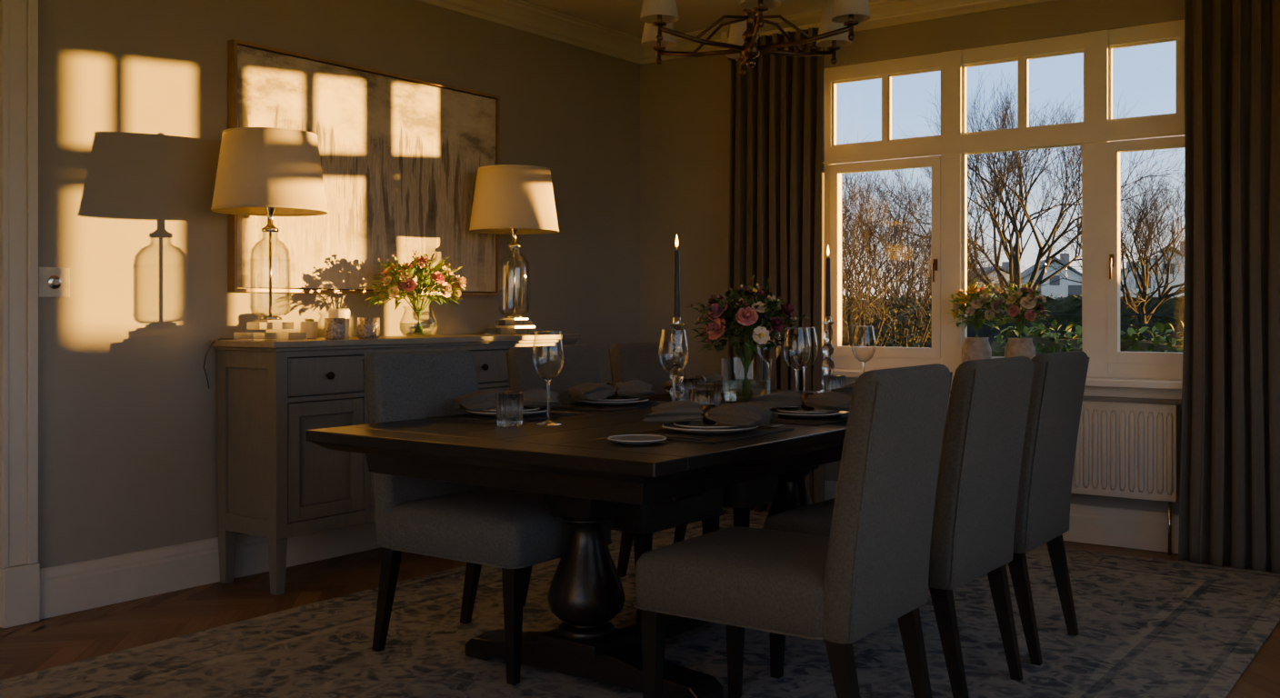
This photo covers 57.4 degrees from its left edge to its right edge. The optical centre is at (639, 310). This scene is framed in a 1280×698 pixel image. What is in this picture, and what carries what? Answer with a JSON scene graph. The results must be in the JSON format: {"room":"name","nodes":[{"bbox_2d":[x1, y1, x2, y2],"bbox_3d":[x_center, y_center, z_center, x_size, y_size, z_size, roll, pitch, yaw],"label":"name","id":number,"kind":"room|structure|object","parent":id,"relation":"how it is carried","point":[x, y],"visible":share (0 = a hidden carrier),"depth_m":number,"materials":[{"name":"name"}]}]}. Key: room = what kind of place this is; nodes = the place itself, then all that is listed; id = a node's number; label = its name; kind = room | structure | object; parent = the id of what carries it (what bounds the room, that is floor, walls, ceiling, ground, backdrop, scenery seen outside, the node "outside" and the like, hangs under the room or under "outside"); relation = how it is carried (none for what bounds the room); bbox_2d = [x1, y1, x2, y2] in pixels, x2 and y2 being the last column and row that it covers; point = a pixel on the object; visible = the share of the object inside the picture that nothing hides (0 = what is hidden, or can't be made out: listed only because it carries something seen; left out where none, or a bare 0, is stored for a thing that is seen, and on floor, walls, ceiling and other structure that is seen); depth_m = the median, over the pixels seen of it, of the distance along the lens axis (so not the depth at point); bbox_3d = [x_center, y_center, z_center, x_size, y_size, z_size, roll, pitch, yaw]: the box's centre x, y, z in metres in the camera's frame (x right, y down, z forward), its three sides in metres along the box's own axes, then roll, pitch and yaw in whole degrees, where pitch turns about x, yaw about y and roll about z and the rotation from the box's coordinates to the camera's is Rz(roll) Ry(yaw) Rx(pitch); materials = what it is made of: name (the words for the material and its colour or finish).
{"room":"dining room","nodes":[
{"label":"dining room","id":0,"kind":"room"},
{"bbox_2d":[0,0,639,569],"bbox_3d":[-2.315,-0.260,4.258,0.200,2.760,8.050,0,0,36],"label":"wall","id":1,"kind":"structure","parent":0,"point":[133,94],"depth_m":4.75,"materials":[{"name":"paint"}]},
{"bbox_2d":[0,0,39,628],"bbox_3d":[-2.516,-0.075,3.779,0.042,2.390,1.126,0,0,36],"label":"trim","id":2,"kind":"structure","parent":1,"relation":"attached to","point":[20,567],"depth_m":4.17,"materials":[{"name":"paint"}]},
{"bbox_2d":[38,267,69,297],"bbox_3d":[-2.147,-0.105,4.292,0.030,0.110,0.115,0,0,36],"label":"dimmer switch","id":3,"kind":"object","parent":1,"relation":"attached to","point":[53,282],"visible":1,"depth_m":4.29,"materials":[{"name":"silver metal"}]},
{"bbox_2d":[40,520,380,619],"bbox_3d":[-2.240,1.030,4.172,0.022,0.180,7.600,0,0,36],"label":"baseboard","id":4,"kind":"structure","parent":1,"relation":"attached to","point":[68,588],"depth_m":4.65,"materials":[{"name":"paint"}]},
{"bbox_2d":[227,39,499,295],"bbox_3d":[-1.231,-0.605,5.520,0.048,1.050,1.601,0,0,36],"label":"framed painting","id":5,"kind":"object","parent":1,"relation":"attached to","point":[401,156],"visible":0.79,"depth_m":5.44,"materials":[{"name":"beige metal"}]},
{"bbox_2d":[416,0,642,64],"bbox_3d":[-2.199,-1.583,4.141,0.125,0.115,7.600,0,0,36],"label":"trim","id":6,"kind":"structure","parent":1,"relation":"attached to","point":[519,15],"depth_m":6.46,"materials":[{"name":"paint"}]},
{"bbox_2d":[0,507,1279,697],"bbox_3d":[-0.113,1.121,2.609,5.300,0.003,7.600,0,0,36],"label":"floor","id":7,"kind":"structure","parent":0,"point":[68,638],"depth_m":4.32,"materials":[{"name":"brown wood"}]},
{"bbox_2d":[210,333,580,595],"bbox_3d":[-1.031,0.620,5.436,0.443,1.000,1.890,0,0,36],"label":"sideboard","id":8,"kind":"object","parent":7,"relation":"on","point":[275,485],"visible":0.49,"depth_m":4.76,"materials":[{"name":"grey wood"}]},
{"bbox_2d":[203,338,233,389],"bbox_3d":[-1.722,0.217,4.807,0.138,0.207,0.042,0,0,-19],"label":"lamp cord","id":9,"kind":"object","parent":8,"relation":"attached to","point":[220,338],"visible":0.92,"depth_m":4.79,"materials":[{"name":"black plastic"}]},
{"bbox_2d":[210,127,328,340],"bbox_3d":[-1.496,-0.308,4.732,0.452,0.854,0.452,0,0,36],"label":"table lamp","id":10,"kind":"object","parent":8,"relation":"on","point":[269,172],"visible":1,"depth_m":4.58,"materials":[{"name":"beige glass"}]},
{"bbox_2d":[300,318,318,339],"bbox_3d":[-1.417,0.075,5.007,0.072,0.090,0.072,0,0,36],"label":"pillar candle","id":11,"kind":"object","parent":8,"relation":"on","point":[310,326],"visible":0.97,"depth_m":4.98,"materials":[{"name":"beige wax"}]},
{"bbox_2d":[323,318,345,339],"bbox_3d":[-1.280,0.075,4.906,0.089,0.090,0.089,0,0,36],"label":"tealight holder","id":12,"kind":"object","parent":8,"relation":"on","point":[335,328],"visible":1,"depth_m":4.87,"materials":[{"name":"silver glass"}]},
{"bbox_2d":[328,307,349,339],"bbox_3d":[-1.302,0.052,5.059,0.093,0.135,0.092,0,0,36],"label":"pillar candle","id":13,"kind":"object","parent":8,"relation":"on","point":[333,313],"visible":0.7,"depth_m":5.03,"materials":[{"name":"beige wax"}]},
{"bbox_2d":[357,318,379,339],"bbox_3d":[-1.173,0.075,5.051,0.098,0.090,0.098,0,0,36],"label":"tealight holder","id":14,"kind":"object","parent":8,"relation":"on","point":[367,328],"visible":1,"depth_m":5.01,"materials":[{"name":"silver glass"}]},
{"bbox_2d":[364,250,466,337],"bbox_3d":[-1.015,-0.079,5.416,0.397,0.397,0.496,0,0,33],"label":"flower vase","id":15,"kind":"object","parent":8,"relation":"on","point":[414,291],"visible":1,"depth_m":5.36,"materials":[{"name":"clear glass"}]},
{"bbox_2d":[469,164,559,335],"bbox_3d":[-0.636,-0.308,5.903,0.452,0.854,0.452,0,0,36],"label":"table lamp","id":16,"kind":"object","parent":8,"relation":"on","point":[514,200],"visible":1,"depth_m":5.75,"materials":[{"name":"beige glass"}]},
{"bbox_2d":[0,508,1279,697],"bbox_3d":[0.287,1.114,3.990,2.990,0.010,4.400,0,0,36],"label":"area rug","id":17,"kind":"object","parent":7,"relation":"on","point":[1148,627],"visible":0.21,"depth_m":3.82,"materials":[{"name":"beige carpet"}]},
{"bbox_2d":[361,349,612,685],"bbox_3d":[-0.498,0.622,3.821,0.677,0.972,0.512,0,0,35],"label":"dining chair","id":18,"kind":"object","parent":17,"relation":"on","point":[512,531],"visible":0.8,"depth_m":3.75,"materials":[{"name":"grey fabric"}]},
{"bbox_2d":[505,344,724,622],"bbox_3d":[-0.094,0.622,4.371,0.677,0.972,0.512,0,0,37],"label":"dining chair","id":19,"kind":"object","parent":17,"relation":"on","point":[581,365],"visible":0.34,"depth_m":4.35,"materials":[{"name":"fabric"}]},
{"bbox_2d":[305,387,949,697],"bbox_3d":[0.234,0.732,4.079,1.280,0.753,2.420,0,0,36],"label":"dining table","id":20,"kind":"object","parent":17,"relation":"on","point":[585,478],"visible":0.66,"depth_m":3.39,"materials":[{"name":"brown wood"}]},
{"bbox_2d":[426,410,585,424],"bbox_3d":[-0.444,0.353,3.932,0.310,0.004,0.460,0,0,36],"label":"placemat","id":21,"kind":"object","parent":20,"relation":"on","point":[542,415],"visible":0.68,"depth_m":3.88,"materials":[{"name":"grey fabric"}]},
{"bbox_2d":[465,405,547,417],"bbox_3d":[-0.444,0.338,3.932,0.281,0.024,0.281,0,0,36],"label":"dinner plate","id":22,"kind":"object","parent":21,"relation":"on","point":[527,410],"visible":0.47,"depth_m":3.87,"materials":[{"name":"ceramic"}]},
{"bbox_2d":[451,388,561,410],"bbox_3d":[-0.442,0.296,3.929,0.376,0.071,0.176,0,0,-30],"label":"folded napkin","id":23,"kind":"object","parent":22,"relation":"on","point":[475,401],"visible":0.69,"depth_m":3.89,"materials":[{"name":"fabric"}]},
{"bbox_2d":[495,391,523,426],"bbox_3d":[-0.403,0.304,3.617,0.089,0.100,0.086,0,0,36],"label":"crystal tumbler","id":24,"kind":"object","parent":20,"relation":"on","point":[509,405],"visible":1,"depth_m":3.58,"materials":[{"name":"clear glass"}]},
{"bbox_2d":[531,330,564,426],"bbox_3d":[-0.285,0.209,3.642,0.102,0.292,0.102,0,0,36],"label":"wine glass","id":25,"kind":"object","parent":20,"relation":"on","point":[547,423],"visible":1,"depth_m":3.63,"materials":[{"name":"clear glass"}]},
{"bbox_2d":[540,400,669,411],"bbox_3d":[-0.107,0.353,4.392,0.310,0.004,0.460,0,0,36],"label":"placemat","id":26,"kind":"object","parent":20,"relation":"on","point":[644,404],"visible":0.42,"depth_m":4.28,"materials":[{"name":"black fabric"}]},
{"bbox_2d":[574,395,649,406],"bbox_3d":[-0.107,0.338,4.392,0.281,0.024,0.281,0,0,36],"label":"dinner plate","id":27,"kind":"object","parent":26,"relation":"on","point":[621,400],"visible":0.73,"depth_m":4.31,"materials":[{"name":"ceramic"}]},
{"bbox_2d":[565,380,655,400],"bbox_3d":[-0.105,0.297,4.390,0.377,0.070,0.178,0,0,-42],"label":"folded napkin","id":28,"kind":"object","parent":27,"relation":"on","point":[588,391],"visible":1,"depth_m":4.34,"materials":[{"name":"fabric"}]},
{"bbox_2d":[607,434,667,445],"bbox_3d":[-0.008,0.348,3.140,0.161,0.014,0.161,0,0,36],"label":"plate","id":29,"kind":"object","parent":20,"relation":"on","point":[623,439],"visible":1,"depth_m":3.16,"materials":[{"name":"ceramic"}]},
{"bbox_2d":[659,329,689,400],"bbox_3d":[0.114,0.209,3.932,0.102,0.292,0.102,0,0,36],"label":"wine glass","id":30,"kind":"object","parent":20,"relation":"on","point":[674,375],"visible":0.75,"depth_m":3.92,"materials":[{"name":"clear glass"}]},
{"bbox_2d":[669,234,684,401],"bbox_3d":[0.134,0.038,4.246,0.108,0.632,0.108,0,0,36],"label":"candlestick","id":31,"kind":"object","parent":20,"relation":"on","point":[676,355],"visible":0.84,"depth_m":4.24,"materials":[{"name":"clear glass"}]},
{"bbox_2d":[680,377,699,400],"bbox_3d":[0.183,0.304,4.439,0.089,0.100,0.086,0,0,36],"label":"crystal tumbler","id":32,"kind":"object","parent":20,"relation":"on","point":[688,383],"visible":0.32,"depth_m":4.40,"materials":[{"name":"clear glass"}]},
{"bbox_2d":[638,392,759,399],"bbox_3d":[0.248,0.353,4.875,0.310,0.004,0.460,0,0,36],"label":"placemat","id":33,"kind":"object","parent":20,"relation":"on","point":[726,395],"visible":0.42,"depth_m":4.83,"materials":[{"name":"black fabric"}]},
{"bbox_2d":[665,388,733,394],"bbox_3d":[0.248,0.338,4.875,0.281,0.024,0.281,0,0,36],"label":"dinner plate","id":34,"kind":"object","parent":33,"relation":"on","point":[726,391],"visible":0.1,"depth_m":4.86,"materials":[{"name":"ceramic"}]},
{"bbox_2d":[661,371,735,389],"bbox_3d":[0.253,0.296,4.873,0.184,0.073,0.375,0,0,36],"label":"folded napkin","id":35,"kind":"object","parent":34,"relation":"on","point":[712,377],"visible":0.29,"depth_m":4.88,"materials":[{"name":"fabric"}]},
{"bbox_2d":[688,388,714,404],"bbox_3d":[0.199,0.304,3.795,0.089,0.100,0.086,0,0,36],"label":"crystal tumbler","id":36,"kind":"object","parent":20,"relation":"on","point":[699,395],"visible":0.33,"depth_m":3.76,"materials":[{"name":"clear glass"}]},
{"bbox_2d":[697,382,721,406],"bbox_3d":[0.244,0.304,4.109,0.089,0.100,0.086,0,0,36],"label":"crystal tumbler","id":37,"kind":"object","parent":20,"relation":"on","point":[717,386],"visible":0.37,"depth_m":4.08,"materials":[{"name":"clear glass"}]},
{"bbox_2d":[627,427,794,443],"bbox_3d":[0.203,0.353,3.395,0.310,0.004,0.460,0,0,36],"label":"placemat","id":38,"kind":"object","parent":20,"relation":"on","point":[715,438],"visible":0.5,"depth_m":3.31,"materials":[{"name":"black fabric"}]},
{"bbox_2d":[643,433,710,439],"bbox_3d":[0.102,0.348,3.266,0.220,0.005,0.017,0,0,36],"label":"table knife","id":39,"kind":"object","parent":38,"relation":"on","point":[644,434],"visible":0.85,"depth_m":3.25,"materials":[{"name":"silver metal"}]},
{"bbox_2d":[652,434,704,439],"bbox_3d":[0.085,0.348,3.242,0.220,0.005,0.017,0,0,36],"label":"table knife","id":40,"kind":"object","parent":38,"relation":"on","point":[685,437],"visible":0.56,"depth_m":3.21,"materials":[{"name":"silver metal"}]},
{"bbox_2d":[661,420,758,434],"bbox_3d":[0.203,0.338,3.395,0.281,0.024,0.281,0,0,36],"label":"dinner plate","id":41,"kind":"object","parent":38,"relation":"on","point":[689,426],"visible":0.75,"depth_m":3.31,"materials":[{"name":"ceramic"}]},
{"bbox_2d":[641,400,778,426],"bbox_3d":[0.203,0.298,3.395,0.375,0.068,0.183,0,0,25],"label":"folded napkin","id":42,"kind":"object","parent":41,"relation":"on","point":[740,414],"visible":1,"depth_m":3.37,"materials":[{"name":"fabric"}]},
{"bbox_2d":[758,425,777,428],"bbox_3d":[0.324,0.348,3.554,0.203,0.005,0.024,0,0,36],"label":"fork","id":43,"kind":"object","parent":38,"relation":"on","point":[758,425],"visible":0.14,"depth_m":3.50,"materials":[{"name":"silver metal"}]},
{"bbox_2d":[685,274,809,403],"bbox_3d":[0.408,0.105,4.538,0.449,0.499,0.411,0,0,-19],"label":"flower vase","id":44,"kind":"object","parent":20,"relation":"on","point":[745,317],"visible":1,"depth_m":4.47,"materials":[{"name":"clear glass"}]},
{"bbox_2d":[756,325,780,396],"bbox_3d":[0.536,0.209,4.862,0.102,0.292,0.102,0,0,36],"label":"wine glass","id":45,"kind":"object","parent":20,"relation":"on","point":[768,363],"visible":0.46,"depth_m":4.86,"materials":[{"name":"clear glass"}]},
{"bbox_2d":[782,328,810,407],"bbox_3d":[0.578,0.209,4.310,0.102,0.292,0.102,0,0,36],"label":"wine glass","id":46,"kind":"object","parent":20,"relation":"on","point":[795,369],"visible":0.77,"depth_m":4.30,"materials":[{"name":"clear glass"}]},
{"bbox_2d":[790,327,818,392],"bbox_3d":[0.634,0.209,4.505,0.102,0.292,0.102,0,0,36],"label":"wine glass","id":47,"kind":"object","parent":20,"relation":"on","point":[804,367],"visible":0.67,"depth_m":4.50,"materials":[{"name":"clear glass"}]},
{"bbox_2d":[770,414,848,425],"bbox_3d":[0.558,0.353,3.878,0.310,0.004,0.460,0,0,36],"label":"placemat","id":48,"kind":"object","parent":20,"relation":"on","point":[841,418],"visible":0.24,"depth_m":3.71,"materials":[{"name":"grey fabric"}]},
{"bbox_2d":[767,406,849,419],"bbox_3d":[0.558,0.338,3.878,0.281,0.024,0.281,0,0,36],"label":"dinner plate","id":49,"kind":"object","parent":48,"relation":"on","point":[793,412],"visible":0.8,"depth_m":3.79,"materials":[{"name":"ceramic"}]},
{"bbox_2d":[749,390,851,411],"bbox_3d":[0.555,0.296,3.873,0.367,0.071,0.192,0,0,36],"label":"folded napkin","id":50,"kind":"object","parent":49,"relation":"on","point":[830,400],"visible":0.91,"depth_m":3.86,"materials":[{"name":"fabric"}]},
{"bbox_2d":[816,246,834,393],"bbox_3d":[0.788,0.038,4.901,0.108,0.632,0.108,0,0,36],"label":"candlestick","id":51,"kind":"object","parent":20,"relation":"on","point":[827,365],"visible":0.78,"depth_m":4.89,"materials":[{"name":"clear glass"}]},
{"bbox_2d":[822,374,845,391],"bbox_3d":[0.767,0.304,4.618,0.089,0.100,0.086,0,0,36],"label":"crystal tumbler","id":52,"kind":"object","parent":20,"relation":"on","point":[830,382],"visible":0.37,"depth_m":4.59,"materials":[{"name":"clear glass"}]},
{"bbox_2d":[851,325,876,373],"bbox_3d":[0.938,0.209,4.902,0.102,0.292,0.102,0,0,36],"label":"wine glass","id":53,"kind":"object","parent":20,"relation":"on","point":[863,363],"visible":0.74,"depth_m":4.90,"materials":[{"name":"clear glass"}]},
{"bbox_3d":[0.902,0.353,4.346,0.310,0.004,0.460,0,0,36],"label":"placemat","id":54,"kind":"object","parent":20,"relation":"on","visible":0},
{"bbox_3d":[0.902,0.338,4.346,0.281,0.025,0.281,0,0,36],"label":"dinner plate","id":55,"kind":"object","parent":54,"relation":"on","visible":0},
{"bbox_2d":[830,382,854,396],"bbox_3d":[0.901,0.298,4.345,0.373,0.069,0.176,0,0,42],"label":"folded napkin","id":56,"kind":"object","parent":55,"relation":"on","point":[847,390],"visible":0.09,"depth_m":4.38,"materials":[{"name":"fabric"}]},
{"bbox_2d":[608,340,779,577],"bbox_3d":[0.278,0.622,4.878,0.677,0.972,0.512,0,0,36],"label":"dining chair","id":57,"kind":"object","parent":17,"relation":"on","point":[628,361],"visible":0.25,"depth_m":4.86,"materials":[{"name":"fabric"}]},
{"bbox_2d":[634,363,952,697],"bbox_3d":[0.393,0.622,3.008,0.677,0.972,0.512,0,0,35],"label":"dining chair","id":58,"kind":"object","parent":17,"relation":"on","point":[871,573],"visible":1,"depth_m":2.82,"materials":[{"name":"fabric"}]},
{"bbox_2d":[762,356,1035,697],"bbox_3d":[0.777,0.622,3.530,0.677,0.972,0.512,0,0,37],"label":"dining chair","id":59,"kind":"object","parent":17,"relation":"on","point":[973,531],"visible":0.7,"depth_m":3.28,"materials":[{"name":"fabric"}]},
{"bbox_2d":[1008,350,1089,665],"bbox_3d":[1.127,0.622,4.007,0.677,0.972,0.512,0,0,36],"label":"dining chair","id":60,"kind":"object","parent":17,"relation":"on","point":[1045,488],"visible":0.48,"depth_m":3.74,"materials":[{"name":"fabric"}]},
{"bbox_2d":[949,394,1180,555],"bbox_3d":[1.866,0.774,5.794,1.492,0.692,0.121,0,0,36],"label":"radiator","id":61,"kind":"object","parent":7,"relation":"on","point":[1124,449],"visible":0.34,"depth_m":5.42,"materials":[{"name":"metal"}]},
{"bbox_2d":[521,0,874,38],"bbox_3d":[-0.098,-1.700,2.630,5.700,0.120,8.050,0,0,36],"label":"ceiling","id":62,"kind":"structure","parent":0,"point":[621,15],"depth_m":6.40,"materials":[{"name":"paint"}]},
{"bbox_2d":[640,0,870,74],"bbox_3d":[0.377,-1.234,3.986,0.844,0.811,0.784,0,0,36],"label":"chandelier","id":63,"kind":"object","parent":62,"relation":"hanging from","point":[838,20],"visible":1,"depth_m":3.96,"materials":[{"name":"brown metal"}]},
{"bbox_2d":[640,0,1184,513],"bbox_3d":[2.211,-0.260,5.773,5.300,2.760,0.250,0,0,36],"label":"wall","id":64,"kind":"structure","parent":0,"point":[685,103],"depth_m":6.95,"materials":[{"name":"paint"}]},
{"bbox_2d":[640,0,1055,64],"bbox_3d":[2.099,-1.583,5.622,5.300,0.115,0.125,0,0,36],"label":"trim","id":65,"kind":"structure","parent":64,"relation":"attached to","point":[648,55],"depth_m":6.25,"materials":[{"name":"paint"}]},
{"bbox_2d":[715,0,999,43],"bbox_3d":[1.788,-1.548,5.704,3.300,0.065,0.108,0,0,36],"label":"rail","id":66,"kind":"object","parent":64,"relation":"attached to","point":[725,35],"visible":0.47,"depth_m":5.98,"materials":[{"name":"paint"}]},
{"bbox_2d":[727,27,824,512],"bbox_3d":[0.755,-0.202,6.426,0.606,2.619,0.122,0,0,36],"label":"curtain","id":67,"kind":"object","parent":66,"relation":"hanging from","point":[776,179],"visible":0.56,"depth_m":6.39,"materials":[{"name":"fabric"}]},
{"bbox_2d":[1178,0,1279,573],"bbox_3d":[2.693,-0.202,4.991,0.722,2.619,0.124,0,0,36],"label":"curtain","id":68,"kind":"object","parent":66,"relation":"hanging from","point":[1229,496],"visible":1,"depth_m":5.06,"materials":[{"name":"fabric"}]},
{"bbox_2d":[824,480,1179,553],"bbox_3d":[2.139,1.030,5.657,5.278,0.180,0.022,0,0,36],"label":"baseboard","id":69,"kind":"structure","parent":64,"relation":"attached to","point":[1119,527],"depth_m":5.55,"materials":[{"name":"paint"}]},
{"bbox_2d":[823,369,1182,399],"bbox_3d":[1.923,0.365,5.872,2.400,0.090,0.410,0,0,36],"label":"windowsill","id":70,"kind":"structure","parent":64,"relation":"attached to","point":[1095,386],"depth_m":5.46,"materials":[{"name":"paint"}]},
{"bbox_2d":[946,278,1003,362],"bbox_3d":[1.690,0.079,5.875,0.309,0.483,0.206,0,0,41],"label":"potted flowers","id":71,"kind":"object","parent":70,"relation":"on","point":[974,348],"visible":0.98,"depth_m":5.85,"materials":[{"name":"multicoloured plant"}]},
{"bbox_2d":[987,280,1050,359],"bbox_3d":[1.855,0.085,5.751,0.315,0.470,0.213,0,0,41],"label":"potted flowers","id":72,"kind":"object","parent":70,"relation":"on","point":[1025,297],"visible":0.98,"depth_m":5.72,"materials":[{"name":"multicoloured plant"}]},
{"bbox_2d":[823,19,1184,379],"bbox_3d":[1.914,-0.515,5.859,2.280,1.670,0.113,0,0,36],"label":"window","id":73,"kind":"structure","parent":64,"relation":"in","point":[1100,155],"depth_m":5.90,"materials":[{"name":"paint"}]},
{"label":"outside","id":74,"kind":"structure","parent":0,"visible":0},
{"bbox_3d":[-0.497,1.520,57.238,180.000,0.200,200.000,0,0,36],"label":"lawn","id":75,"kind":"structure","parent":74,"visible":0},
{"bbox_2d":[841,302,857,345],"bbox_3d":[0.382,0.594,24.376,8.554,1.653,1.570,0,0,36],"label":"hedge","id":76,"kind":"object","parent":75,"relation":"on","point":[849,303],"visible":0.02,"depth_m":22.39,"materials":[{"name":"green plant"}]},
{"bbox_2d":[841,208,924,347],"bbox_3d":[3.113,-0.008,17.000,2.215,2.918,2.066,0,0,36],"label":"shrub","id":77,"kind":"object","parent":75,"relation":"on","point":[863,306],"visible":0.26,"depth_m":16.73,"materials":[{"name":"brown plant"}]},
{"bbox_2d":[841,219,931,347],"bbox_3d":[4.044,-0.002,18.015,1.925,2.866,1.964,0,0,36],"label":"shrub","id":78,"kind":"object","parent":75,"relation":"on","point":[928,324],"visible":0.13,"depth_m":17.88,"materials":[{"name":"brown plant"}]},
{"bbox_2d":[841,131,984,314],"bbox_3d":[3.588,-0.986,22.101,4.997,4.817,5.187,0,0,-4],"label":"bare tree","id":79,"kind":"object","parent":75,"relation":"on","point":[845,202],"visible":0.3,"depth_m":22.31,"materials":[{"name":"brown plant"}]},
{"bbox_2d":[841,171,999,338],"bbox_3d":[4.959,-0.781,23.927,4.948,4.405,4.426,0,0,5],"label":"bare tree","id":80,"kind":"object","parent":75,"relation":"on","point":[919,217],"visible":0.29,"depth_m":23.74,"materials":[{"name":"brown plant"}]},
{"bbox_2d":[841,160,1014,323],"bbox_3d":[6.636,-1.362,30.843,6.377,5.571,4.962,0,0,24],"label":"bare tree","id":81,"kind":"object","parent":75,"relation":"on","point":[904,192],"visible":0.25,"depth_m":30.58,"materials":[{"name":"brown plant"}]},
{"bbox_2d":[841,199,1034,330],"bbox_3d":[5.486,-0.355,22.364,3.875,3.553,3.566,0,0,36],"label":"bare tree","id":82,"kind":"object","parent":75,"relation":"on","point":[969,242],"visible":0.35,"depth_m":21.99,"materials":[{"name":"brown plant"}]},
{"bbox_2d":[893,224,983,348],"bbox_3d":[4.848,0.014,19.000,1.515,2.954,1.533,0,0,36],"label":"shrub","id":83,"kind":"object","parent":75,"relation":"on","point":[928,339],"visible":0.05,"depth_m":18.98,"materials":[{"name":"brown plant"}]},
{"bbox_2d":[890,217,999,291],"bbox_3d":[12.021,-1.394,46.489,4.876,5.632,6.809,0,0,33],"label":"bare tree","id":84,"kind":"object","parent":75,"relation":"on","point":[968,217],"visible":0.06,"depth_m":46.39,"materials":[{"name":"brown plant"}]},
{"bbox_2d":[930,261,1009,297],"bbox_3d":[24.616,-1.030,83.001,9.035,4.900,9.035,0,0,36],"label":"house","id":85,"kind":"structure","parent":75,"relation":"on","point":[1003,263],"depth_m":80.02,"materials":[{"name":"stone"}]},
{"bbox_2d":[842,292,1184,344],"bbox_3d":[12.927,0.364,48.109,32.605,2.128,1.712,0,0,36],"label":"hedge","id":86,"kind":"object","parent":75,"relation":"on","point":[1072,304],"visible":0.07,"depth_m":44.60,"materials":[{"name":"green plant"}]},
{"bbox_2d":[851,65,1184,322],"bbox_3d":[9.997,-2.840,30.989,8.136,8.532,8.756,0,0,-43],"label":"bare tree","id":87,"kind":"object","parent":75,"relation":"on","point":[1017,159],"visible":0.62,"depth_m":30.86,"materials":[{"name":"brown plant"}]},
{"bbox_2d":[1004,253,1081,299],"bbox_3d":[26.083,-1.130,74.952,4.900,5.100,6.500,0,0,11],"label":"house","id":88,"kind":"structure","parent":75,"relation":"on","point":[1064,287],"depth_m":71.98,"materials":[{"name":"stone"}]},
{"bbox_2d":[967,313,1183,346],"bbox_3d":[6.053,0.728,15.998,3.572,1.385,0.100,0,0,35],"label":"fence","id":89,"kind":"object","parent":75,"relation":"on","point":[985,331],"visible":0.09,"depth_m":16.13,"materials":[{"name":"brown wood"}]},
{"bbox_2d":[988,320,1183,357],"bbox_3d":[4.782,0.753,10.611,3.221,1.348,1.193,0,0,36],"label":"hedge","id":90,"kind":"object","parent":75,"relation":"on","point":[1132,342],"visible":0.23,"depth_m":10.89,"materials":[{"name":"green plant"}]},
{"bbox_2d":[1021,155,1184,326],"bbox_3d":[15.226,-1.716,35.991,5.927,6.275,7.284,0,0,-3],"label":"bare tree","id":91,"kind":"object","parent":75,"relation":"on","point":[1142,294],"visible":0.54,"depth_m":35.61,"materials":[{"name":"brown plant"}]},
{"bbox_2d":[1120,240,1184,298],"bbox_3d":[30.805,-1.330,68.836,5.300,5.500,6.500,0,0,19],"label":"house","id":92,"kind":"structure","parent":75,"relation":"on","point":[1179,279],"depth_m":66.13,"materials":[{"name":"stone"}]}
]}

